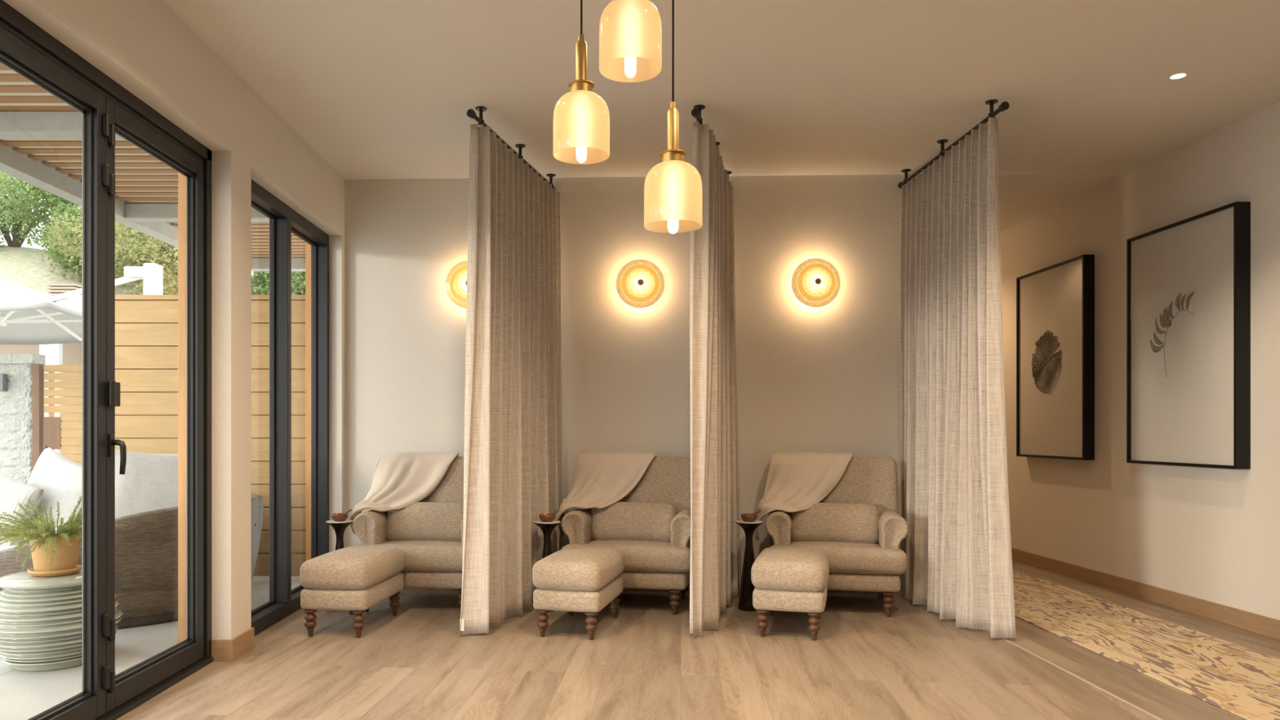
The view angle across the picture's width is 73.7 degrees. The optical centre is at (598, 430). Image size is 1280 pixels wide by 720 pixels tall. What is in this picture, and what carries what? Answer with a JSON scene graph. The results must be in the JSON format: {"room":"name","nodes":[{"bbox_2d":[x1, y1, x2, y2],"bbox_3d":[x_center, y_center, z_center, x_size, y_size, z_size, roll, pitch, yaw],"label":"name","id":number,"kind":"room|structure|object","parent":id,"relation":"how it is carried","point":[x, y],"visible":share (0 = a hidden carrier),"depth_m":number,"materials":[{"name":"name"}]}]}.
{"room":"spa","nodes":[
{"label":"spa","id":0,"kind":"room"},
{"bbox_2d":[2,0,344,639],"bbox_3d":[-2.002,-0.345,1.750,0.173,3.090,9.700,0,0,0],"label":"wall","id":1,"kind":"structure","parent":0,"point":[144,46],"depth_m":4.44,"materials":[{"name":"paint"}]},
{"bbox_2d":[0,0,213,719],"bbox_3d":[-2.046,-0.128,2.222,0.177,2.655,4.444,0,0,0],"label":"door","id":2,"kind":"structure","parent":1,"relation":"in","point":[107,108],"depth_m":3.52,"materials":[{"name":"black metal"}]},
{"bbox_2d":[211,627,254,661],"bbox_3d":[-1.956,1.144,4.571,0.111,0.112,0.283,0,0,0],"label":"baseboard","id":3,"kind":"structure","parent":1,"relation":"attached to","point":[222,650],"depth_m":4.44,"materials":[{"name":"brown wood"}]},
{"bbox_2d":[251,179,328,635],"bbox_3d":[-2.067,-0.127,5.530,0.126,2.654,1.658,0,0,0],"label":"window","id":4,"kind":"structure","parent":1,"relation":"in","point":[284,601],"depth_m":5.51,"materials":[{"name":"black metal"}]},
{"bbox_2d":[344,173,916,577],"bbox_3d":[0.343,-0.345,6.439,4.522,3.090,0.160,0,0,2],"label":"wall","id":5,"kind":"structure","parent":0,"point":[826,378],"depth_m":6.36,"materials":[{"name":"paint"}]},
{"bbox_2d":[444,260,466,308],"bbox_3d":[-0.958,-1.080,6.324,0.360,0.360,0.150,0,0,0],"label":"wall lamp","id":6,"kind":"object","parent":5,"relation":"attached to","point":[455,284],"visible":0.34,"depth_m":6.30,"materials":[{"name":"glass"}]},
{"bbox_2d":[615,259,664,307],"bbox_3d":[0.306,-1.080,6.285,0.360,0.360,0.150,0,0,0],"label":"wall lamp","id":7,"kind":"object","parent":5,"relation":"attached to","point":[640,283],"visible":1,"depth_m":6.26,"materials":[{"name":"glass"}]},
{"bbox_2d":[402,577,902,593],"bbox_3d":[0.343,1.145,6.352,4.518,0.110,0.013,0,0,2],"label":"baseboard","id":8,"kind":"structure","parent":5,"relation":"attached to","point":[688,584],"depth_m":6.34,"materials":[{"name":"brown wood"}]},
{"bbox_2d":[791,257,840,307],"bbox_3d":[1.590,-1.080,6.244,0.360,0.360,0.150,0,0,0],"label":"wall lamp","id":9,"kind":"object","parent":5,"relation":"attached to","point":[815,282],"visible":1,"depth_m":6.22,"materials":[{"name":"glass"}]},
{"bbox_2d":[115,560,1279,719],"bbox_3d":[1.025,1.260,3.550,6.250,0.120,13.100,0,0,0],"label":"floor","id":10,"kind":"structure","parent":0,"point":[645,662],"depth_m":4.29,"materials":[{"name":"brown wood"}]},
{"bbox_2d":[325,519,353,610],"bbox_3d":[-1.748,0.906,5.760,0.184,0.588,0.184,0,0,0],"label":"table","id":11,"kind":"object","parent":10,"relation":"on","point":[340,527],"visible":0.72,"depth_m":5.73,"materials":[{"name":"brown metal"}]},
{"bbox_2d":[331,513,347,521],"bbox_3d":[-1.749,0.587,5.760,0.107,0.048,0.107,0,0,0],"label":"bowl","id":12,"kind":"object","parent":11,"relation":"on","point":[341,517],"visible":1,"depth_m":5.72,"materials":[{"name":"brown wood"}]},
{"bbox_2d":[299,546,404,638],"bbox_3d":[-1.500,0.969,5.248,0.444,0.462,0.704,0,0,7],"label":"ottoman","id":13,"kind":"object","parent":10,"relation":"on","point":[354,580],"visible":1,"depth_m":4.93,"materials":[{"name":"fabric"}]},
{"bbox_2d":[299,546,404,590],"bbox_3d":[-1.500,0.843,5.248,0.444,0.208,0.704,0,0,6],"label":"cushion","id":14,"kind":"object","parent":13,"relation":"on","point":[358,567],"depth_m":4.95,"materials":[{"name":"fabric"}]},
{"bbox_2d":[352,456,463,612],"bbox_3d":[-1.185,0.693,5.900,0.921,1.013,0.699,0,0,6],"label":"armchair","id":15,"kind":"object","parent":10,"relation":"on","point":[428,531],"visible":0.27,"depth_m":5.84,"materials":[{"name":"fabric"}]},
{"bbox_2d":[349,452,458,534],"bbox_3d":[-1.365,0.447,6.037,0.719,0.582,0.546,0,0,5],"label":"throw blanket","id":16,"kind":"object","parent":15,"relation":"on","point":[401,480],"visible":0.84,"depth_m":6.04,"materials":[{"name":"beige fabric"}]},
{"bbox_2d":[355,540,462,571],"bbox_3d":[-1.194,0.846,5.813,0.887,0.177,0.524,0,0,6],"label":"seat cushion","id":17,"kind":"object","parent":15,"relation":"on","point":[419,555],"depth_m":5.56,"materials":[{"name":"fabric"}]},
{"bbox_2d":[386,502,463,542],"bbox_3d":[-1.185,0.644,5.949,0.610,0.284,0.208,0,0,5],"label":"lumbar pillow","id":18,"kind":"object","parent":15,"relation":"on","point":[436,522],"depth_m":5.87,"materials":[{"name":"fabric"}]},
{"bbox_2d":[533,520,560,611],"bbox_3d":[-0.345,0.906,5.720,0.184,0.588,0.184,0,0,0],"label":"table","id":19,"kind":"object","parent":10,"relation":"on","point":[547,527],"visible":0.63,"depth_m":5.69,"materials":[{"name":"brown metal"}]},
{"bbox_2d":[538,513,555,521],"bbox_3d":[-0.346,0.587,5.720,0.107,0.048,0.107,0,0,0],"label":"bowl","id":20,"kind":"object","parent":19,"relation":"on","point":[548,517],"visible":1,"depth_m":5.68,"materials":[{"name":"brown wood"}]},
{"bbox_2d":[532,546,624,639],"bbox_3d":[-0.112,0.969,5.212,0.444,0.462,0.704,0,0,14],"label":"ottoman","id":21,"kind":"object","parent":10,"relation":"on","point":[586,580],"visible":1,"depth_m":4.91,"materials":[{"name":"fabric"}]},
{"bbox_2d":[532,546,624,591],"bbox_3d":[-0.112,0.843,5.212,0.444,0.208,0.704,0,0,14],"label":"cushion","id":22,"kind":"object","parent":21,"relation":"on","point":[570,569],"depth_m":4.92,"materials":[{"name":"fabric"}]},
{"bbox_2d":[560,456,690,614],"bbox_3d":[0.231,0.693,5.900,0.921,1.013,0.699,0,0,12],"label":"armchair","id":23,"kind":"object","parent":10,"relation":"on","point":[651,526],"visible":0.53,"depth_m":5.83,"materials":[{"name":"fabric"}]},
{"bbox_2d":[555,451,656,540],"bbox_3d":[0.055,0.471,6.054,0.685,0.630,0.530,0,0,12],"label":"throw blanket","id":24,"kind":"object","parent":23,"relation":"on","point":[601,480],"visible":0.96,"depth_m":6.06,"materials":[{"name":"beige fabric"}]},
{"bbox_2d":[560,540,689,572],"bbox_3d":[0.214,0.846,5.815,0.887,0.177,0.524,0,0,12],"label":"seat cushion","id":25,"kind":"object","parent":23,"relation":"on","point":[640,556],"depth_m":5.55,"materials":[{"name":"fabric"}]},
{"bbox_2d":[590,502,676,542],"bbox_3d":[0.237,0.644,5.949,0.610,0.284,0.208,0,0,12],"label":"lumbar pillow","id":26,"kind":"object","parent":23,"relation":"on","point":[640,522],"depth_m":5.87,"materials":[{"name":"fabric"}]},
{"bbox_2d":[735,520,763,611],"bbox_3d":[1.010,0.906,5.730,0.184,0.588,0.184,0,0,0],"label":"table","id":27,"kind":"object","parent":10,"relation":"on","point":[747,588],"visible":0.86,"depth_m":5.69,"materials":[{"name":"brown metal"}]},
{"bbox_2d":[741,513,756,521],"bbox_3d":[1.009,0.587,5.730,0.107,0.048,0.107,0,0,0],"label":"bowl","id":28,"kind":"object","parent":27,"relation":"on","point":[745,517],"visible":1,"depth_m":5.69,"materials":[{"name":"brown wood"}]},
{"bbox_2d":[751,546,829,640],"bbox_3d":[1.175,0.969,5.205,0.444,0.462,0.704,0,0,16],"label":"ottoman","id":29,"kind":"object","parent":10,"relation":"on","point":[795,580],"visible":1,"depth_m":4.90,"materials":[{"name":"fabric"}]},
{"bbox_2d":[751,546,829,591],"bbox_3d":[1.175,0.843,5.205,0.444,0.208,0.704,0,0,16],"label":"cushion","id":30,"kind":"object","parent":29,"relation":"on","point":[775,569],"depth_m":4.91,"materials":[{"name":"fabric"}]},
{"bbox_2d":[764,456,908,617],"bbox_3d":[1.611,0.693,5.830,0.921,1.013,0.699,0,0,13],"label":"armchair","id":31,"kind":"object","parent":10,"relation":"on","point":[859,525],"visible":0.66,"depth_m":5.76,"materials":[{"name":"fabric"}]},
{"bbox_2d":[754,452,853,540],"bbox_3d":[1.405,0.466,6.091,0.753,0.619,0.462,0,0,-21],"label":"throw blanket","id":32,"kind":"object","parent":31,"relation":"on","point":[796,482],"visible":0.97,"depth_m":6.00,"materials":[{"name":"beige fabric"}]},
{"bbox_2d":[788,502,879,543],"bbox_3d":[1.618,0.644,5.878,0.610,0.284,0.208,0,0,13],"label":"lumbar pillow","id":33,"kind":"object","parent":31,"relation":"on","point":[824,522],"depth_m":5.80,"materials":[{"name":"fabric"}]},
{"bbox_2d":[770,540,907,574],"bbox_3d":[1.591,0.846,5.745,0.887,0.177,0.524,0,0,13],"label":"seat cushion","id":34,"kind":"object","parent":31,"relation":"on","point":[845,557],"depth_m":5.49,"materials":[{"name":"fabric"}]},
{"bbox_2d":[986,630,1162,719],"bbox_3d":[2.329,1.200,1.600,0.014,0.004,9.200,0,0,0],"label":"floor strip","id":35,"kind":"object","parent":10,"relation":"on","point":[1030,652],"depth_m":4.07,"materials":[{"name":"brown wood"}]},
{"bbox_2d":[1012,568,1279,719],"bbox_3d":[3.115,1.195,5.900,0.870,0.009,7.200,0,0,0],"label":"runner rug","id":36,"kind":"object","parent":10,"relation":"on","point":[1244,682],"visible":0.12,"depth_m":4.67,"materials":[{"name":"beige carpet"}]},
{"bbox_2d":[163,0,1279,231],"bbox_3d":[0.995,-1.965,3.500,6.310,0.150,13.200,0,0,0],"label":"ceiling","id":37,"kind":"structure","parent":0,"point":[379,89],"depth_m":4.59,"materials":[{"name":"paint"}]},
{"bbox_2d":[466,106,555,188],"bbox_3d":[-0.525,-1.837,5.647,0.068,0.105,1.624,0,0,15],"label":"curtain rod","id":38,"kind":"object","parent":37,"relation":"attached to","point":[471,113],"visible":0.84,"depth_m":5.25,"materials":[{"name":"metal"}]},
{"bbox_2d":[459,124,562,635],"bbox_3d":[-0.507,-0.285,5.641,0.172,2.959,1.509,0,0,17],"label":"curtain","id":39,"kind":"object","parent":38,"relation":"hanging from","point":[513,446],"visible":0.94,"depth_m":5.34,"materials":[{"name":"fabric"}]},
{"bbox_2d":[553,0,609,164],"bbox_3d":[-0.055,-1.370,2.711,0.180,1.038,0.180,0,0,0],"label":"pendant lamp","id":40,"kind":"object","parent":37,"relation":"hanging from","point":[581,117],"visible":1,"depth_m":2.65,"materials":[{"name":"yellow glass"}]},
{"bbox_2d":[599,0,662,82],"bbox_3d":[0.091,-1.452,2.453,0.180,0.874,0.180,0,0,0],"label":"pendant lamp","id":41,"kind":"object","parent":37,"relation":"hanging from","point":[630,31],"visible":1,"depth_m":2.39,"materials":[{"name":"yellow glass"}]},
{"bbox_2d":[644,0,702,233],"bbox_3d":[0.230,-1.249,2.640,0.180,1.280,0.180,0,0,0],"label":"pendant lamp","id":42,"kind":"object","parent":37,"relation":"hanging from","point":[673,188],"visible":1,"depth_m":2.58,"materials":[{"name":"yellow glass"}]},
{"bbox_2d":[691,104,732,182],"bbox_3d":[0.764,-1.837,5.615,0.069,0.105,1.586,0,0,16],"label":"curtain rod","id":43,"kind":"object","parent":37,"relation":"attached to","point":[696,111],"visible":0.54,"depth_m":4.96,"materials":[{"name":"metal"}]},
{"bbox_2d":[689,121,741,638],"bbox_3d":[0.771,-0.285,5.591,0.164,2.959,1.489,0,0,16],"label":"curtain","id":44,"kind":"object","parent":43,"relation":"hanging from","point":[715,544],"visible":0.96,"depth_m":5.10,"materials":[{"name":"fabric"}]},
{"bbox_2d":[897,99,1009,188],"bbox_3d":[2.246,-1.837,5.535,0.069,0.105,1.570,0,0,-1],"label":"curtain rod","id":45,"kind":"object","parent":37,"relation":"attached to","point":[1004,105],"visible":0.94,"depth_m":5.39,"materials":[{"name":"metal"}]},
{"bbox_2d":[899,117,1016,638],"bbox_3d":[2.228,-0.285,5.530,0.199,2.959,1.440,0,0,-4],"label":"curtain","id":46,"kind":"object","parent":45,"relation":"hanging from","point":[957,545],"visible":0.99,"depth_m":5.30,"materials":[{"name":"fabric"}]},
{"bbox_2d":[1167,72,1188,79],"bbox_3d":[3.090,-1.888,4.550,0.094,0.002,0.094,0,0,0],"label":"recessed light","id":47,"kind":"object","parent":37,"relation":"in","point":[1180,75],"visible":1,"depth_m":4.55,"materials":[{"name":"white ceramic"}]},
{"bbox_2d":[1000,101,1279,620],"bbox_3d":[4.021,-0.345,3.500,0.150,3.090,13.008,0,0,-1],"label":"wall","id":48,"kind":"structure","parent":0,"point":[1212,535],"depth_m":5.94,"materials":[{"name":"paint"}]},
{"bbox_2d":[1016,254,1094,460],"bbox_3d":[3.808,-0.569,7.159,0.088,1.603,1.020,0,0,-1],"label":"picture frame","id":49,"kind":"object","parent":48,"relation":"attached to","point":[1055,303],"visible":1,"depth_m":7.07,"materials":[{"name":"paper"}]},
{"bbox_2d":[1011,547,1279,639],"bbox_3d":[3.938,1.145,3.500,0.013,0.110,13.004,0,0,-1],"label":"baseboard","id":50,"kind":"structure","parent":48,"relation":"attached to","point":[1255,623],"depth_m":5.87,"materials":[{"name":"brown wood"}]},
{"bbox_2d":[1126,201,1250,469],"bbox_3d":[3.847,-0.569,5.619,0.088,1.603,1.020,0,0,-1],"label":"picture frame","id":51,"kind":"object","parent":48,"relation":"attached to","point":[1188,280],"visible":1,"depth_m":5.53,"materials":[{"name":"paper"}]},
{"label":"outside","id":52,"kind":"structure","parent":0,"visible":0},
{"bbox_2d":[0,244,293,294],"bbox_3d":[-21.000,-4.567,30.750,62.000,10.421,30.500,0,0,0],"label":"hill","id":53,"kind":"structure","parent":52,"point":[24,266],"depth_m":30.39,"materials":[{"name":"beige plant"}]},
{"bbox_2d":[0,173,55,247],"bbox_3d":[-22.956,-8.719,32.787,4.827,4.959,5.357,0,0,-18],"label":"tree","id":54,"kind":"object","parent":53,"relation":"on","point":[16,242],"visible":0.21,"depth_m":32.72,"materials":[{"name":"green plant"}]},
{"bbox_2d":[0,171,78,247],"bbox_3d":[-19.845,-8.248,31.597,5.771,5.070,5.442,0,0,8],"label":"tree","id":55,"kind":"object","parent":53,"relation":"on","point":[55,200],"visible":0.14,"depth_m":31.02,"materials":[{"name":"green plant"}]},
{"bbox_2d":[35,201,125,282],"bbox_3d":[-18.130,-6.571,30.280,2.668,3.304,4.226,0,0,-44],"label":"tree","id":56,"kind":"object","parent":53,"relation":"on","point":[74,211],"visible":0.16,"depth_m":29.57,"materials":[{"name":"green plant"}]},
{"bbox_2d":[40,212,151,288],"bbox_3d":[-16.673,-7.450,30.555,5.880,5.309,6.422,0,0,0],"label":"tree","id":57,"kind":"object","parent":53,"relation":"on","point":[77,252],"visible":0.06,"depth_m":28.21,"materials":[{"name":"green plant"}]},
{"bbox_2d":[71,205,177,294],"bbox_3d":[-14.435,-6.430,28.396,4.762,4.777,5.242,0,0,0],"label":"tree","id":58,"kind":"object","parent":53,"relation":"on","point":[122,251],"visible":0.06,"depth_m":27.57,"materials":[{"name":"green plant"}]},
{"bbox_2d":[115,221,264,294],"bbox_3d":[-12.337,-5.701,26.950,5.487,4.767,5.530,0,0,0],"label":"tree","id":59,"kind":"object","parent":53,"relation":"on","point":[172,284],"visible":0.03,"depth_m":25.93,"materials":[{"name":"green plant"}]},
{"bbox_2d":[251,271,305,294],"bbox_3d":[-9.554,-5.626,27.851,4.691,4.460,4.273,0,0,4],"label":"tree","id":60,"kind":"object","parent":53,"relation":"on","point":[298,277],"visible":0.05,"depth_m":26.68,"materials":[{"name":"green plant"}]},
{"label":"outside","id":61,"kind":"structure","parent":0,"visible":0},
{"bbox_2d":[0,576,301,719],"bbox_3d":[-16.080,1.330,2.000,27.840,0.200,28.000,0,0,0],"label":"patio","id":62,"kind":"structure","parent":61,"point":[24,695],"depth_m":4.32,"materials":[{"name":"concrete"}]},
{"bbox_2d":[0,353,45,484],"bbox_3d":[-8.430,0.170,9.992,3.740,2.120,0.256,0,0,0],"label":"wall","id":63,"kind":"structure","parent":62,"relation":"on","point":[15,403],"depth_m":9.89,"materials":[{"name":"white stone"}]},
{"bbox_2d":[0,373,8,391],"bbox_3d":[-6.870,-0.550,9.838,0.070,0.200,0.105,0,0,0],"label":"wall light","id":64,"kind":"object","parent":63,"relation":"attached to","point":[3,377],"visible":1,"depth_m":9.80,"materials":[{"name":"grey metal"}]},
{"bbox_2d":[0,284,81,462],"bbox_3d":[-8.700,-0.614,14.725,8.200,3.687,1.750,0,0,0],"label":"building","id":65,"kind":"structure","parent":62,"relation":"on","point":[69,353],"depth_m":14.80,"materials":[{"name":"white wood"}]},
{"bbox_2d":[46,284,81,295],"bbox_3d":[-9.015,-2.304,14.600,0.470,0.306,0.600,0,0,0],"label":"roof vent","id":66,"kind":"object","parent":65,"relation":"attached to","point":[56,289],"depth_m":14.30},
{"bbox_2d":[31,364,81,471],"bbox_3d":[-5.452,0.230,9.920,2.205,2.000,0.100,0,0,0],"label":"gate","id":67,"kind":"object","parent":62,"relation":"on","point":[47,431],"visible":0.18,"depth_m":9.90,"materials":[{"name":"brown wood"}]},
{"bbox_2d":[0,569,123,671],"bbox_3d":[-2.885,0.993,4.530,0.629,0.474,0.629,0,0,0],"label":"garden stool","id":68,"kind":"object","parent":62,"relation":"on","point":[41,617],"visible":0.66,"depth_m":4.31,"materials":[{"name":"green ceramic"}]},
{"bbox_2d":[26,533,81,577],"bbox_3d":[-2.865,0.654,4.500,0.248,0.202,0.248,0,0,0],"label":"flower pot","id":69,"kind":"object","parent":68,"relation":"on","point":[64,562],"visible":0.77,"depth_m":4.42,"materials":[{"name":"ceramic"}]},
{"bbox_2d":[0,495,127,572],"bbox_3d":[-2.919,0.528,4.513,0.664,0.391,0.632,0,0,28],"label":"potted herb","id":70,"kind":"object","parent":69,"relation":"in","point":[73,529],"visible":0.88,"depth_m":4.41,"materials":[{"name":"green plant"}]},
{"bbox_2d":[0,262,163,344],"bbox_3d":[-6.452,-0.281,10.100,4.503,3.023,3.246,0,0,0],"label":"umbrella","id":71,"kind":"object","parent":62,"relation":"on","point":[28,316],"visible":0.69,"depth_m":10.05,"materials":[{"name":"fabric"}]},
{"bbox_2d":[0,493,262,629],"bbox_3d":[-3.500,0.857,6.020,2.120,0.746,2.014,0,0,0],"label":"outdoor sofa","id":72,"kind":"object","parent":62,"relation":"on","point":[146,548],"visible":0.33,"depth_m":5.30,"materials":[{"name":"brown wicker"}]},
{"bbox_2d":[0,471,44,546],"bbox_3d":[-4.021,0.545,5.779,0.573,0.568,0.222,0,0,19],"label":"cushion","id":73,"kind":"object","parent":72,"relation":"on","point":[12,491],"visible":0.67,"depth_m":5.70,"materials":[{"name":"white fabric"}]},
{"bbox_2d":[26,444,81,533],"bbox_3d":[-3.760,0.475,5.949,0.751,0.738,0.255,0,0,11],"label":"cushion","id":74,"kind":"object","parent":72,"relation":"on","point":[60,477],"visible":0.4,"depth_m":5.86,"materials":[{"name":"white fabric"}]},
{"bbox_2d":[115,448,177,518],"bbox_3d":[-2.930,0.450,5.620,0.743,0.685,0.325,0,0,-25],"label":"cushion","id":75,"kind":"object","parent":72,"relation":"on","point":[149,482],"visible":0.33,"depth_m":5.51,"materials":[{"name":"white fabric"}]},
{"bbox_2d":[155,453,256,525],"bbox_3d":[-2.781,0.420,5.981,0.685,0.597,0.289,0,0,-29],"label":"cushion","id":76,"kind":"object","parent":72,"relation":"on","point":[155,454],"visible":0.02,"depth_m":5.94,"materials":[{"name":"white fabric"}]},
{"bbox_2d":[0,62,311,643],"bbox_3d":[-3.047,-0.335,5.250,1.765,3.130,8.300,0,0,0],"label":"pergola","id":77,"kind":"object","parent":62,"relation":"on","point":[41,133],"visible":0.17,"depth_m":5.70,"materials":[{"name":"brown wood"}]},
{"bbox_2d":[115,294,305,576],"bbox_3d":[-3.155,0.044,7.244,1.970,2.372,0.112,0,0,0],"label":"fence","id":78,"kind":"object","parent":62,"relation":"on","point":[146,326],"visible":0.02,"depth_m":7.20,"materials":[{"name":"brown wood"}]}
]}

